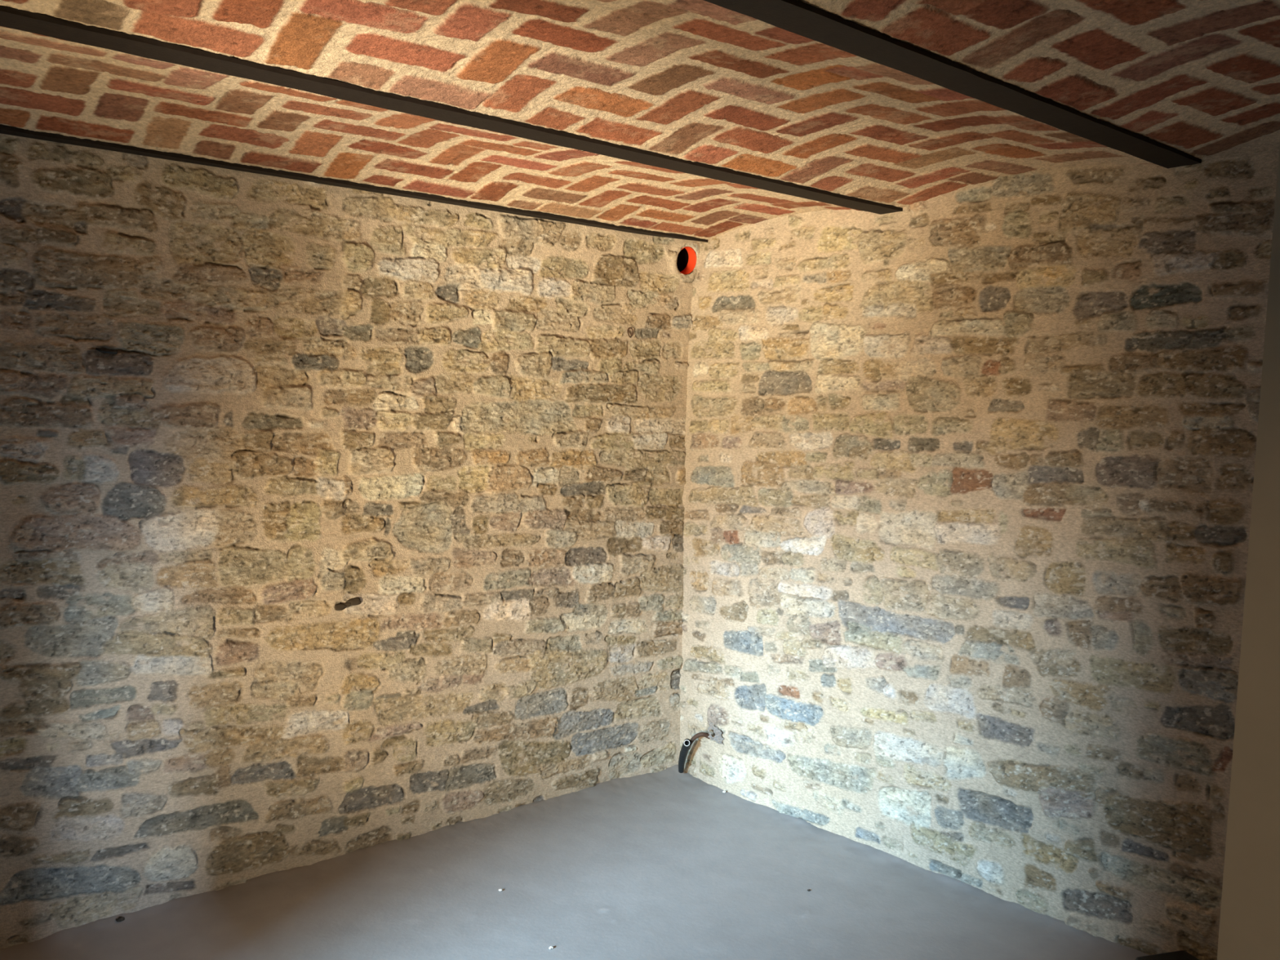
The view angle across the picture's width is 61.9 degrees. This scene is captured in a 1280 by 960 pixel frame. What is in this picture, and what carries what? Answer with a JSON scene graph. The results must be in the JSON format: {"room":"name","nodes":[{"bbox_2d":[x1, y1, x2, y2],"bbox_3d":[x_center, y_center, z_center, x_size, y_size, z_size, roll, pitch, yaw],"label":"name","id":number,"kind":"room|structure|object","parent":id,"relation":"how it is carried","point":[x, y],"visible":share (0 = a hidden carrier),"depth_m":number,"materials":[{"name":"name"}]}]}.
{"room":"cellar","nodes":[
{"label":"cellar","id":0,"kind":"room"},
{"bbox_2d":[0,133,699,948],"bbox_3d":[-1.399,0.178,3.370,4.290,2.470,0.145,-2,5,-40],"label":"wall","id":1,"kind":"structure","parent":0,"point":[447,420],"depth_m":3.60,"materials":[{"name":"stone"}]},
{"bbox_2d":[95,347,117,354],"bbox_3d":[-1.581,-0.382,3.162,0.058,0.018,0.014,-2,5,-38],"label":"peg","id":2,"kind":"object","parent":1,"relation":"attached to","point":[106,351],"visible":1,"depth_m":3.16,"materials":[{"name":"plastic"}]},
{"bbox_2d":[334,597,360,610],"bbox_3d":[-1.021,0.433,3.729,0.098,0.040,0.020,-2,5,-40],"label":"lump","id":3,"kind":"object","parent":1,"relation":"attached to","point":[356,601],"visible":1,"depth_m":3.73,"materials":[{"name":"brown stone"}]},
{"bbox_2d":[626,327,633,337],"bbox_3d":[-0.041,-0.616,4.460,0.030,0.043,0.011,-2,5,-40],"label":"ring","id":4,"kind":"object","parent":1,"relation":"attached to","point":[629,327],"visible":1,"depth_m":4.46,"materials":[{"name":"brown metal"}]},
{"bbox_2d":[676,246,696,275],"bbox_3d":[0.183,-0.953,4.619,0.120,0.128,0.080,-2,5,-40],"label":"pipe","id":5,"kind":"object","parent":1,"relation":"attached to","point":[686,257],"visible":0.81,"depth_m":4.65,"materials":[{"name":"plastic"}]},
{"bbox_2d":[0,764,1148,959],"bbox_3d":[0.161,1.511,1.392,4.720,0.043,5.600,-2,5,-40],"label":"floor","id":6,"kind":"structure","parent":0,"point":[667,864],"depth_m":3.50,"materials":[{"name":"grey concrete"}]},
{"bbox_2d":[115,916,124,921],"bbox_3d":[-1.614,1.363,3.315,0.025,0.012,0.019,-2,5,-40],"label":"crumb","id":7,"kind":"object","parent":6,"relation":"on","point":[120,918],"visible":1,"depth_m":3.31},
{"bbox_2d":[678,732,709,773],"bbox_3d":[0.212,1.195,4.657,0.125,0.209,0.157,-2,5,-40],"label":"conduit","id":8,"kind":"object","parent":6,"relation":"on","point":[687,743],"visible":1,"depth_m":4.63,"materials":[{"name":"plastic"}]},
{"bbox_2d":[1135,950,1199,959],"bbox_3d":[1.519,1.407,3.026,0.176,0.076,0.132,0,4,-16],"label":"case","id":9,"kind":"object","parent":6,"relation":"on","point":[1181,954],"visible":1,"depth_m":3.06,"materials":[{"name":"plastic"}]},
{"bbox_2d":[0,0,1279,239],"bbox_3d":[-0.401,-0.917,2.156,4.300,0.061,3.160,-2,5,-40],"label":"ceiling","id":10,"kind":"structure","parent":0,"point":[699,81],"depth_m":2.59,"materials":[{"name":"brick"}]},
{"bbox_2d":[0,124,707,242],"bbox_3d":[-1.330,-0.966,3.229,4.220,0.016,0.052,-2,5,-40],"label":"beam","id":11,"kind":"structure","parent":10,"relation":"attached to","point":[6,130],"depth_m":3.44,"materials":[{"name":"black metal"}]},
{"bbox_2d":[0,5,902,214],"bbox_3d":[-0.695,-0.912,2.501,4.240,0.016,0.095,-2,5,-40],"label":"beam","id":12,"kind":"structure","parent":10,"relation":"attached to","point":[10,17],"depth_m":2.54,"materials":[{"name":"black metal"}]},
{"bbox_2d":[703,0,1201,168],"bbox_3d":[-0.030,-0.855,1.724,4.240,0.016,0.095,-2,5,-40],"label":"beam","id":13,"kind":"structure","parent":10,"relation":"attached to","point":[795,16],"depth_m":2.29,"materials":[{"name":"black metal"}]},
{"bbox_2d":[678,133,1279,959],"bbox_3d":[1.182,0.201,3.578,0.075,2.470,3.140,-2,5,-40],"label":"wall","id":14,"kind":"structure","parent":0,"point":[967,493],"depth_m":3.56,"materials":[{"name":"stone"}]},
{"bbox_2d":[707,723,723,744],"bbox_3d":[0.325,1.089,4.588,0.020,0.078,0.106,-2,4,-36],"label":"plaster patch","id":15,"kind":"object","parent":14,"relation":"attached to","point":[717,737],"visible":1,"depth_m":4.58,"materials":[{"name":"white paint"}]},
{"bbox_2d":[1217,143,1279,959],"bbox_3d":[1.500,0.306,1.625,2.309,2.550,0.330,-2,5,-40],"label":"wall","id":16,"kind":"structure","parent":0,"point":[1250,919],"depth_m":1.04,"materials":[{"name":"beige paint"}]}
]}

